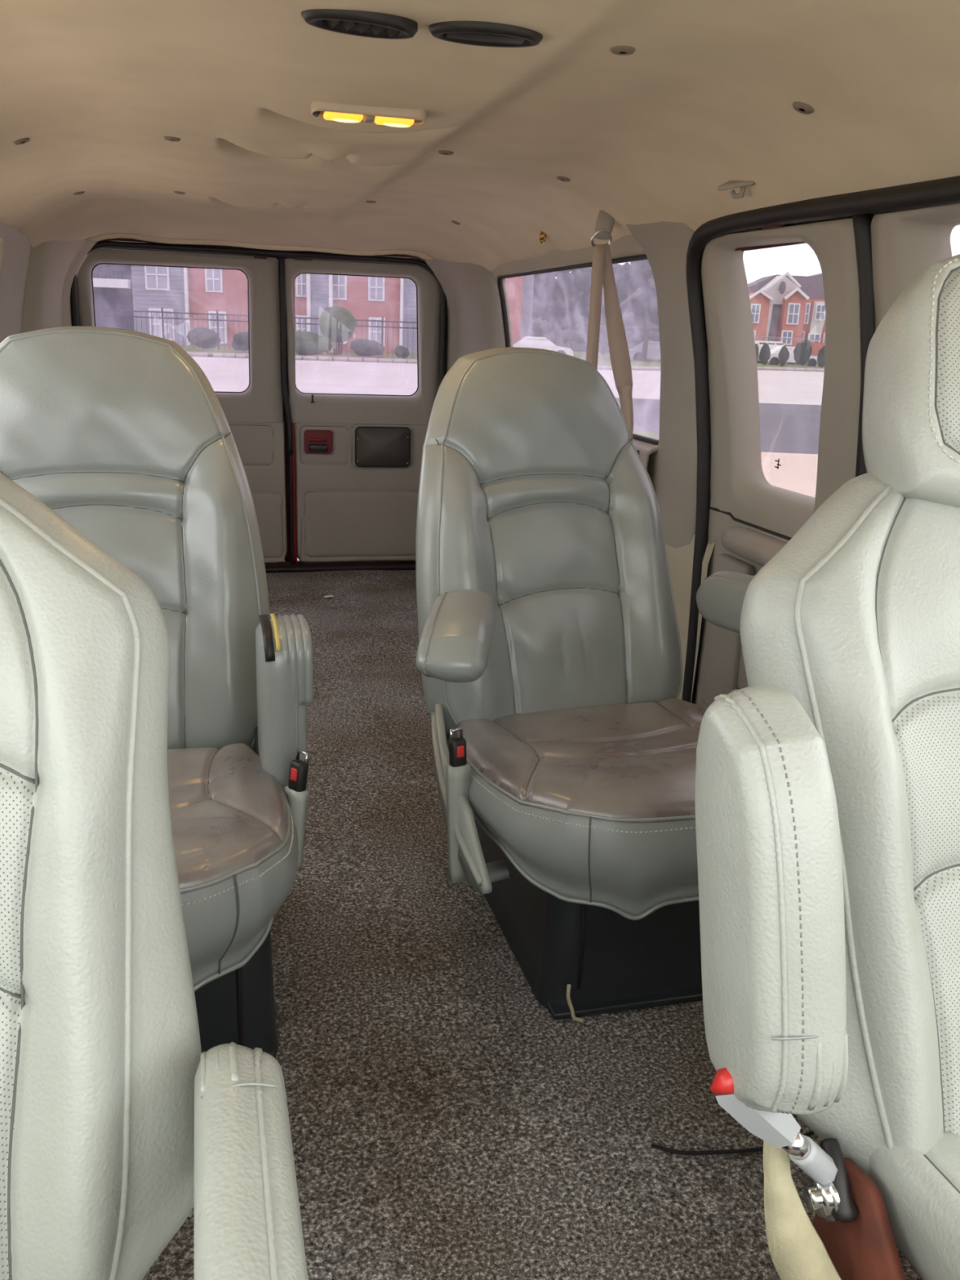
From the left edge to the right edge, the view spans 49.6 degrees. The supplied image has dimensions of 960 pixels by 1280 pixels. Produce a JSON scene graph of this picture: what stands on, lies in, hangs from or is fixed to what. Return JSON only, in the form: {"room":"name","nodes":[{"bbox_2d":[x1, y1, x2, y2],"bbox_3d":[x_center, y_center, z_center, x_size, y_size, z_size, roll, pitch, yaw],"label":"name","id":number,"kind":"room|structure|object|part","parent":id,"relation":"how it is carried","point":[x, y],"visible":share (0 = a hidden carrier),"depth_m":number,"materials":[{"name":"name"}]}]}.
{"room":"vehicle interior","nodes":[
{"label":"vehicle interior","id":0,"kind":"room"},
{"bbox_2d":[0,222,32,342],"bbox_3d":[-1.399,-0.552,2.973,0.164,1.275,2.220,-2,17,-15],"label":"wall","id":1,"kind":"structure","parent":0,"point":[15,249],"depth_m":3.20,"materials":[{"name":"beige plastic"}]},
{"bbox_2d":[22,239,97,333],"bbox_3d":[-1.511,-0.813,3.837,0.130,1.272,0.529,3,17,3],"label":"trim","id":2,"kind":"structure","parent":1,"relation":"attached to","point":[54,264],"depth_m":3.60,"materials":[{"name":"beige plastic"}]},
{"bbox_2d":[75,248,293,564],"bbox_3d":[-1.157,-0.904,4.160,0.798,1.230,0.099,-1,17,-12],"label":"door","id":3,"kind":"structure","parent":1,"relation":"in","point":[226,313],"depth_m":4.11,"materials":[{"name":"grey plastic"}]},
{"bbox_3d":[-1.176,-0.594,4.222,0.758,0.585,0.012,-2,17,-15],"label":"trim panel","id":4,"kind":"part","parent":3,"relation":"part of","materials":[{"name":"grey plastic"}]},
{"bbox_2d":[75,238,426,567],"bbox_3d":[-0.869,-0.918,4.250,1.559,1.376,0.160,-2,17,-15],"label":"trim","id":5,"kind":"structure","parent":1,"relation":"attached to","point":[287,559],"depth_m":4.35,"materials":[{"name":"black rubber"}]},
{"bbox_2d":[70,240,447,573],"bbox_3d":[-0.850,-0.894,4.181,1.445,1.278,0.026,-2,17,-15],"label":"trim","id":6,"kind":"structure","parent":1,"relation":"attached to","point":[107,243],"depth_m":4.06,"materials":[{"name":"black rubber"}]},
{"bbox_2d":[0,0,959,271],"bbox_3d":[-0.253,-0.898,1.931,1.580,0.244,4.510,-2,17,-15],"label":"ceiling","id":7,"kind":"structure","parent":0,"point":[704,98],"depth_m":1.69,"materials":[{"name":"fabric"}]},
{"bbox_2d":[13,137,30,144],"bbox_3d":[-0.926,-1.009,2.095,0.032,0.018,0.033,0,17,-6],"label":"clip","id":8,"kind":"object","parent":7,"relation":"attached to","point":[23,140],"visible":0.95,"depth_m":2.09,"materials":[{"name":"brown plastic"}]},
{"bbox_2d":[73,191,84,195],"bbox_3d":[-1.169,-1.305,3.025,0.033,0.016,0.033,-5,18,-23],"label":"clip","id":9,"kind":"object","parent":7,"relation":"attached to","point":[81,192],"visible":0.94,"depth_m":3.02,"materials":[{"name":"brown"}]},
{"bbox_2d":[164,136,180,141],"bbox_3d":[-0.618,-1.008,2.083,0.033,0.009,0.033,-5,18,-23],"label":"clip","id":10,"kind":"object","parent":7,"relation":"attached to","point":[166,138],"visible":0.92,"depth_m":2.07,"materials":[{"name":"brown plastic"}]},
{"bbox_2d":[173,191,185,194],"bbox_3d":[-0.862,-1.285,2.977,0.033,0.010,0.033,-5,18,-23],"label":"clip","id":11,"kind":"object","parent":7,"relation":"attached to","point":[175,192],"visible":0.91,"depth_m":2.97,"materials":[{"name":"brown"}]},
{"bbox_2d":[301,8,417,39],"bbox_3d":[-0.139,-0.722,1.210,0.140,0.016,0.068,-5,18,-23],"label":"ceiling vent","id":12,"kind":"object","parent":7,"relation":"in","point":[351,22],"visible":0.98,"depth_m":1.20,"materials":[{"name":"black plastic"}]},
{"bbox_2d":[310,101,426,127],"bbox_3d":[-0.184,-0.860,1.705,0.188,0.026,0.068,-2,17,-15],"label":"recessed light","id":13,"kind":"object","parent":7,"relation":"in","point":[392,117],"visible":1,"depth_m":1.68,"materials":[{"name":"beige plastic"}]},
{"bbox_3d":[-0.219,-0.847,1.691,0.044,0.006,0.016,-2,17,-15],"label":"bulb","id":14,"kind":"part","parent":13,"relation":"part of","materials":[{"name":"yellow"}]},
{"bbox_3d":[-0.138,-0.850,1.712,0.044,0.006,0.016,-2,17,-15],"label":"bulb","id":15,"kind":"part","parent":13,"relation":"part of","materials":[{"name":"yellow"}]},
{"bbox_2d":[365,200,376,203],"bbox_3d":[-0.335,-1.345,3.183,0.033,0.009,0.033,-2,17,-15],"label":"clip","id":16,"kind":"object","parent":7,"relation":"attached to","point":[367,202],"visible":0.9,"depth_m":3.17,"materials":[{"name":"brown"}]},
{"bbox_2d":[438,150,453,155],"bbox_3d":[-0.074,-1.054,2.241,0.033,0.009,0.033,-1,17,-15],"label":"clip","id":17,"kind":"object","parent":7,"relation":"attached to","point":[441,152],"visible":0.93,"depth_m":2.23,"materials":[{"name":"brown plastic"}]},
{"bbox_2d":[451,220,460,224],"bbox_3d":[-0.080,-1.386,3.440,0.033,0.017,0.033,0,17,-6],"label":"clip","id":18,"kind":"object","parent":7,"relation":"attached to","point":[452,221],"visible":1,"depth_m":3.43,"materials":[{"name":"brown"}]},
{"bbox_2d":[428,21,542,47],"bbox_3d":[0.007,-0.734,1.252,0.140,0.016,0.068,-1,17,-10],"label":"ceiling vent","id":19,"kind":"object","parent":7,"relation":"in","point":[482,33],"visible":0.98,"depth_m":1.24,"materials":[{"name":"black plastic"}]},
{"bbox_2d":[539,231,546,243],"bbox_3d":[0.187,-1.189,3.057,0.020,0.041,0.028,12,19,28],"label":"bolt","id":20,"kind":"object","parent":7,"relation":"attached to","point":[543,236],"visible":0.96,"depth_m":3.05,"materials":[{"name":"gold metal"}]},
{"bbox_2d":[556,176,570,182],"bbox_3d":[0.195,-1.077,2.418,0.033,0.014,0.033,-5,18,-23],"label":"clip","id":21,"kind":"object","parent":7,"relation":"attached to","point":[560,178],"visible":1,"depth_m":2.41,"materials":[{"name":"brown plastic"}]},
{"bbox_2d":[610,45,635,55],"bbox_3d":[0.190,-0.783,1.375,0.033,0.009,0.033,-2,17,-15],"label":"clip","id":22,"kind":"object","parent":7,"relation":"attached to","point":[618,50],"visible":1,"depth_m":1.37,"materials":[{"name":"brown plastic"}]},
{"bbox_2d":[717,180,755,199],"bbox_3d":[0.484,-0.843,1.926,0.061,0.041,0.072,-11,21,-37],"label":"coat hook","id":23,"kind":"object","parent":7,"relation":"attached to","point":[730,184],"visible":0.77,"depth_m":1.93,"materials":[{"name":"grey plastic"}]},
{"bbox_3d":[0.484,-0.848,1.925,0.061,0.030,0.072,-11,21,-37],"label":"plate","id":24,"kind":"part","parent":23,"relation":"part of","materials":[{"name":"grey plastic"}]},
{"bbox_2d":[792,101,813,114],"bbox_3d":[0.478,-0.787,1.532,0.032,0.018,0.033,0,17,-6],"label":"clip","id":25,"kind":"object","parent":7,"relation":"attached to","point":[801,107],"visible":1,"depth_m":1.53,"materials":[{"name":"brown plastic"}]},
{"bbox_2d":[142,569,920,1279],"bbox_3d":[-0.204,0.462,1.942,1.800,0.008,5.330,-2,17,-15],"label":"floor","id":26,"kind":"structure","parent":0,"point":[444,1125],"depth_m":1.47,"materials":[{"name":"carpet"}]},
{"bbox_2d":[0,472,308,1279],"bbox_3d":[-0.380,0.283,0.539,0.593,1.082,0.857,-4,18,-20],"label":"seat","id":27,"kind":"object","parent":26,"relation":"on","point":[116,1123],"visible":1,"depth_m":0.72,"materials":[{"name":"leather"}]},
{"bbox_3d":[-0.482,0.198,0.740,0.541,0.634,0.336,-2,17,-15],"label":"backrest","id":28,"kind":"part","parent":27,"relation":"part of","materials":[{"name":"leather"}]},
{"bbox_3d":[-0.130,0.382,0.596,0.064,0.106,0.416,-2,17,-15],"label":"armrest","id":29,"kind":"part","parent":27,"relation":"part of","materials":[{"name":"leather"}]},
{"bbox_2d":[0,326,313,1059],"bbox_3d":[-0.544,0.063,1.502,0.594,0.984,0.864,-2,17,-15],"label":"chair","id":30,"kind":"object","parent":26,"relation":"on","point":[121,433],"visible":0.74,"depth_m":1.67,"materials":[{"name":"grey leather"}]},
{"bbox_3d":[-0.629,-0.150,1.723,0.557,0.708,0.289,-2,17,-15],"label":"backrest","id":31,"kind":"part","parent":30,"relation":"part of","materials":[{"name":"grey leather"}]},
{"bbox_2d":[167,742,298,986],"bbox_3d":[-0.531,0.285,1.414,0.554,0.191,0.567,-2,17,-15],"label":"seat cushion","id":32,"kind":"object","parent":30,"relation":"on","point":[234,807],"depth_m":1.30,"materials":[{"name":"grey leather"}]},
{"bbox_3d":[-0.305,0.141,1.608,0.072,0.357,0.151,-2,17,-15],"label":"armrest","id":33,"kind":"part","parent":30,"relation":"part of","materials":[{"name":"grey leather"}]},
{"bbox_2d":[566,984,583,1022],"bbox_3d":[0.142,0.551,1.571,0.033,0.056,0.015,13,20,33],"label":"cord","id":34,"kind":"object","parent":26,"relation":"on","point":[574,1017],"visible":1,"depth_m":1.57,"materials":[{"name":"beige fabric"}]},
{"bbox_2d":[415,346,754,1020],"bbox_3d":[0.242,0.017,1.778,0.769,0.974,0.841,-2,17,-15],"label":"chair","id":35,"kind":"object","parent":26,"relation":"on","point":[548,660],"visible":0.84,"depth_m":1.81,"materials":[{"name":"grey leather"}]},
{"bbox_3d":[-0.035,-0.009,1.667,0.104,0.106,0.316,3,17,3],"label":"armrest","id":36,"kind":"part","parent":35,"relation":"part of","materials":[{"name":"grey leather"}]},
{"bbox_3d":[0.123,-0.184,1.955,0.557,0.701,0.308,-6,19,-27],"label":"backrest","id":37,"kind":"part","parent":35,"relation":"part of","materials":[{"name":"grey leather"}]},
{"bbox_2d":[446,697,706,915],"bbox_3d":[0.246,0.232,1.698,0.554,0.191,0.567,-3,18,-19],"label":"seat cushion","id":38,"kind":"object","parent":35,"relation":"on","point":[591,801],"depth_m":1.50,"materials":[{"name":"grey leather"}]},
{"bbox_3d":[0.531,-0.045,1.890,0.064,0.116,0.376,-7,19,-30],"label":"armrest","id":39,"kind":"part","parent":35,"relation":"part of","materials":[{"name":"grey leather"}]},
{"bbox_2d":[650,1130,813,1155],"bbox_3d":[0.332,0.654,1.344,0.223,0.007,0.027,0,17,-9],"label":"loose wire","id":40,"kind":"object","parent":26,"relation":"on","point":[809,1133],"visible":0.73,"depth_m":1.33,"materials":[{"name":"black"}]},
{"bbox_2d":[694,253,959,1279],"bbox_3d":[0.503,0.249,0.787,0.643,1.072,0.882,-1,17,-9],"label":"seat","id":41,"kind":"object","parent":26,"relation":"on","point":[827,796],"visible":1,"depth_m":0.88,"materials":[{"name":"leather"}]},
{"bbox_3d":[0.221,0.203,0.803,0.085,0.322,0.168,-2,17,-15],"label":"armrest","id":42,"kind":"part","parent":41,"relation":"part of","materials":[{"name":"leather"}]},
{"bbox_2d":[710,1067,837,1185],"bbox_3d":[0.262,0.419,0.858,0.191,0.205,0.026,-4,18,-21],"label":"lever","id":43,"kind":"object","parent":41,"relation":"hanging from","point":[779,1130],"visible":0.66,"depth_m":0.83,"materials":[{"name":"grey metal"}]},
{"bbox_2d":[763,1140,842,1279],"bbox_3d":[0.296,0.523,0.854,0.172,0.191,0.041,17,22,41],"label":"strap","id":44,"kind":"object","parent":41,"relation":"attached to","point":[797,1251],"visible":0.83,"depth_m":0.87,"materials":[{"name":"beige fabric"}]},
{"bbox_3d":[0.305,0.459,0.881,0.023,0.049,0.054,0,17,-6],"label":"hinge arm","id":45,"kind":"part","parent":41,"relation":"part of","materials":[{"name":"black plastic"}]},
{"bbox_3d":[0.511,0.162,1.012,0.541,0.627,0.354,-2,17,-15],"label":"backrest","id":46,"kind":"part","parent":41,"relation":"part of","materials":[{"name":"leather"}]},
{"bbox_2d":[868,1130,959,1279],"bbox_3d":[0.602,0.513,0.717,0.453,0.144,0.556,-2,17,-15],"label":"seat cushion","id":47,"kind":"object","parent":41,"relation":"on","point":[914,1175],"depth_m":0.85,"materials":[{"name":"leather"}]},
{"bbox_2d":[491,234,715,702],"bbox_3d":[0.255,-0.616,3.408,0.164,1.275,2.220,-2,17,-15],"label":"wall","id":48,"kind":"structure","parent":0,"point":[680,560],"depth_m":2.62,"materials":[{"name":"beige plastic"}]},
{"bbox_2d":[85,232,436,260],"bbox_3d":[-0.816,-1.500,3.982,1.370,0.066,0.024,-2,17,-15],"label":"trim","id":49,"kind":"structure","parent":48,"relation":"attached to","point":[113,235],"depth_m":3.96,"materials":[{"name":"plastic"}]},
{"bbox_2d":[284,257,440,564],"bbox_3d":[-0.486,-0.927,4.325,0.635,1.231,0.099,-2,17,-15],"label":"door","id":50,"kind":"structure","parent":48,"relation":"in","point":[362,340],"depth_m":4.31,"materials":[{"name":"grey plastic"}]},
{"bbox_3d":[-0.667,-0.792,4.281,0.080,0.032,0.020,-2,17,-15],"label":"pull handle","id":51,"kind":"part","parent":50,"relation":"part of","materials":[{"name":"black plastic"}]},
{"bbox_3d":[-0.665,-0.824,4.271,0.074,0.014,0.014,-2,17,-15],"label":"handle lever","id":52,"kind":"part","parent":50,"relation":"part of","materials":[{"name":"red paint"}]},
{"bbox_3d":[-0.479,-0.621,4.405,0.590,0.585,0.012,-2,17,-15],"label":"trim panel","id":53,"kind":"part","parent":50,"relation":"part of","materials":[{"name":"grey plastic"}]},
{"bbox_3d":[-0.407,-0.809,4.348,0.230,0.162,0.012,-2,17,-15],"label":"plate","id":54,"kind":"part","parent":50,"relation":"part of","materials":[{"name":"grey metal"}]},
{"bbox_2d":[423,259,505,375],"bbox_3d":[-0.091,-0.867,4.210,0.130,1.272,0.529,-8,20,-32],"label":"trim","id":55,"kind":"structure","parent":48,"relation":"attached to","point":[474,321],"depth_m":4.02,"materials":[{"name":"grey plastic"}]},
{"bbox_2d":[497,254,660,444],"bbox_3d":[0.279,-0.925,3.275,0.094,0.505,1.500,-2,17,-15],"label":"window","id":56,"kind":"structure","parent":48,"relation":"in","point":[548,309],"depth_m":3.07,"materials":[{"name":"clear glass"}]},
{"bbox_2d":[586,210,633,443],"bbox_3d":[0.335,-0.665,2.706,0.153,0.856,0.052,-2,17,-15],"label":"belt","id":57,"kind":"object","parent":48,"relation":"hanging from","point":[602,273],"visible":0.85,"depth_m":2.64,"materials":[{"name":"beige fabric"}]},
{"bbox_2d":[632,441,658,471],"bbox_3d":[0.238,-0.676,3.479,0.069,0.140,1.705,-2,17,-15],"label":"trim","id":58,"kind":"structure","parent":48,"relation":"attached to","point":[643,451],"depth_m":2.70,"materials":[{"name":"grey plastic"}]},
{"bbox_2d":[625,221,697,548],"bbox_3d":[0.434,-0.651,2.569,0.202,0.815,0.424,-2,17,-15],"label":"trim","id":59,"kind":"structure","parent":48,"relation":"attached to","point":[664,245],"depth_m":2.50,"materials":[{"name":"grey plastic"}]},
{"bbox_2d":[693,216,852,235],"bbox_3d":[0.633,-0.191,1.971,0.174,1.330,5.330,-2,17,-15],"label":"trim","id":60,"kind":"structure","parent":48,"relation":"attached to","point":[833,219],"depth_m":1.95,"materials":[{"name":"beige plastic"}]},
{"bbox_2d":[694,213,875,708],"bbox_3d":[0.597,-0.216,2.173,0.162,1.220,0.642,-2,17,-15],"label":"door","id":61,"kind":"structure","parent":48,"relation":"in","point":[752,519],"depth_m":2.23,"materials":[{"name":"grey plastic"}]},
{"bbox_3d":[0.587,0.026,2.236,0.045,0.360,0.360,-2,17,-15],"label":"moulding","id":62,"kind":"part","parent":61,"relation":"part of","materials":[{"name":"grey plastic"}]},
{"bbox_3d":[0.591,-0.180,2.152,0.065,0.062,0.380,-2,17,-15],"label":"armrest","id":63,"kind":"part","parent":61,"relation":"part of","materials":[{"name":"grey plastic"}]},
{"bbox_2d":[681,175,959,703],"bbox_3d":[0.646,-0.134,1.855,0.120,1.251,1.381,-2,17,-15],"label":"trim","id":64,"kind":"structure","parent":48,"relation":"attached to","point":[944,191],"depth_m":2.23,"materials":[{"name":"black rubber"}]},
{"bbox_2d":[734,206,959,251],"bbox_3d":[0.694,-0.145,1.877,0.108,1.260,1.400,-2,17,-15],"label":"trim","id":65,"kind":"structure","parent":48,"relation":"attached to","point":[748,248],"depth_m":2.08,"materials":[{"name":"plastic"}]},
{"bbox_2d":[871,203,959,330],"bbox_3d":[0.762,-0.043,1.602,0.144,1.186,0.618,-2,17,-15],"label":"door","id":66,"kind":"structure","parent":48,"relation":"in","point":[904,243],"depth_m":1.65,"materials":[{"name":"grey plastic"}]},
{"label":"outside","id":67,"kind":"structure","parent":0,"visible":0},
{"bbox_2d":[756,361,824,368],"bbox_3d":[2.332,-28.662,101.983,170.108,0.050,103.464,-2,17,-15],"label":"grass verge","id":68,"kind":"structure","parent":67,"point":[767,364],"depth_m":72.52,"materials":[{"name":"green plant"}]},
{"bbox_2d":[755,343,759,359],"bbox_3d":[18.341,-19.222,69.680,0.780,1.489,0.620,-2,17,-15],"label":"bush","id":69,"kind":"object","parent":68,"relation":"on","point":[757,348],"visible":0.17,"depth_m":69.51,"materials":[{"name":"green plant"}]},
{"bbox_2d":[758,342,770,365],"bbox_3d":[19.167,-19.211,69.765,0.742,1.495,0.576,-2,17,-15],"label":"bush","id":70,"kind":"object","parent":68,"relation":"on","point":[764,356],"visible":1,"depth_m":69.59,"materials":[{"name":"green plant"}]},
{"bbox_2d":[777,345,789,366],"bbox_3d":[20.419,-19.087,69.733,0.645,1.387,0.582,-10,21,-37],"label":"bush","id":71,"kind":"object","parent":68,"relation":"on","point":[784,354],"visible":0.99,"depth_m":69.56,"materials":[{"name":"green plant"}]},
{"bbox_2d":[747,271,825,356],"bbox_3d":[27.241,-28.843,91.578,12.025,8.182,9.890,-2,17,-15],"label":"gabled house","id":72,"kind":"structure","parent":68,"relation":"on","point":[787,305],"depth_m":87.99,"materials":[{"name":"red brick"}]},
{"bbox_3d":[23.174,-27.508,87.412,0.581,1.313,0.040,2,17,0],"label":"pane","id":73,"kind":"part","parent":72,"relation":"part of","materials":[{"name":"blue"}]},
{"bbox_2d":[779,280,786,293],"bbox_3d":[25.590,-29.817,87.750,0.600,1.000,0.160,-2,17,-15],"label":"gable vent","id":74,"kind":"object","parent":72,"relation":"attached to","point":[782,283],"depth_m":87.71,"materials":[{"name":"grey"}]},
{"bbox_3d":[26.003,-25.625,87.937,0.697,0.942,0.040,2,17,0],"label":"pane","id":75,"kind":"part","parent":72,"relation":"part of","materials":[{"name":"blue"}]},
{"bbox_3d":[26.397,-27.468,87.385,0.755,1.477,0.040,2,17,0],"label":"pane","id":76,"kind":"part","parent":72,"relation":"part of","materials":[{"name":"blue"}]},
{"bbox_3d":[27.718,-27.829,88.409,0.464,1.476,0.040,2,17,0],"label":"pane","id":77,"kind":"part","parent":72,"relation":"part of","materials":[{"name":"blue"}]},
{"bbox_3d":[28.499,-25.549,88.556,0.813,0.998,0.040,2,17,0],"label":"pane","id":78,"kind":"part","parent":72,"relation":"part of","materials":[{"name":"blue"}]},
{"bbox_3d":[28.849,-27.761,87.894,0.638,1.092,0.040,2,17,0],"label":"pane","id":79,"kind":"part","parent":72,"relation":"part of","materials":[{"name":"blue"}]},
{"bbox_2d":[793,339,812,365],"bbox_3d":[21.683,-19.298,69.674,1.257,1.738,0.818,-2,17,-15],"label":"bush","id":80,"kind":"object","parent":68,"relation":"on","point":[802,352],"visible":1,"depth_m":69.40,"materials":[{"name":"green plant"}]},
{"bbox_2d":[817,346,825,367],"bbox_3d":[23.068,-19.018,69.671,0.824,1.481,0.561,4,17,4],"label":"bush","id":81,"kind":"object","parent":68,"relation":"on","point":[820,358],"visible":0.7,"depth_m":69.52,"materials":[{"name":"green plant"}]},
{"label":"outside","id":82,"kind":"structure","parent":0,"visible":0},
{"bbox_2d":[757,369,823,404],"bbox_3d":[1.099,-26.900,96.322,393.489,0.050,393.488,-2,17,-15],"label":"ground","id":83,"kind":"structure","parent":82,"point":[782,387],"depth_m":40.79,"materials":[{"name":"concrete"}]},
{"bbox_2d":[754,340,795,364],"bbox_3d":[22.254,-21.773,78.799,3.900,1.750,1.820,2,17,0],"label":"parked car","id":84,"kind":"object","parent":83,"relation":"on","point":[772,344],"visible":0.2,"depth_m":77.84,"materials":[{"name":"white paint"}]},
{"bbox_2d":[757,346,817,366],"bbox_3d":[22.439,-20.466,75.013,4.200,1.420,1.820,2,17,0],"label":"parked car","id":85,"kind":"object","parent":83,"relation":"on","point":[774,359],"visible":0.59,"depth_m":74.21,"materials":[{"name":"white paint"}]},
{"bbox_2d":[754,336,825,366],"bbox_3d":[22.832,-19.922,72.050,28.000,2.100,0.077,2,17,0],"label":"wire fence","id":86,"kind":"object","parent":83,"relation":"on","point":[754,336],"visible":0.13,"depth_m":71.78,"materials":[{"name":"grey metal"}]},
{"bbox_3d":[22.867,-20.789,71.791,28.000,0.130,0.035,2,17,0],"label":"rail","id":87,"kind":"part","parent":86,"relation":"part of","materials":[{"name":"grey metal"}]},
{"bbox_2d":[756,366,824,371],"bbox_3d":[5.621,-15.104,56.999,152.169,0.260,11.089,-2,17,-15],"label":"kerb","id":88,"kind":"object","parent":83,"relation":"on","point":[797,369],"visible":0.11,"depth_m":64.98,"materials":[{"name":"beige concrete"}]},
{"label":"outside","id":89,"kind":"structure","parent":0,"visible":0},
{"bbox_2d":[760,452,817,497],"bbox_3d":[14.903,2.713,-1.304,90.000,0.050,36.300,2,17,0],"label":"pavement","id":90,"kind":"structure","parent":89,"point":[797,473],"depth_m":13.80,"materials":[{"name":"concrete"}]},
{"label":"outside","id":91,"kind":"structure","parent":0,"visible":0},
{"bbox_2d":[759,403,821,453],"bbox_3d":[35.950,-4.148,24.570,68.551,0.050,17.500,2,17,0],"label":"asphalt","id":92,"kind":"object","parent":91,"point":[784,428],"depth_m":20.97,"materials":[{"name":"grey asphalt"}]}
]}

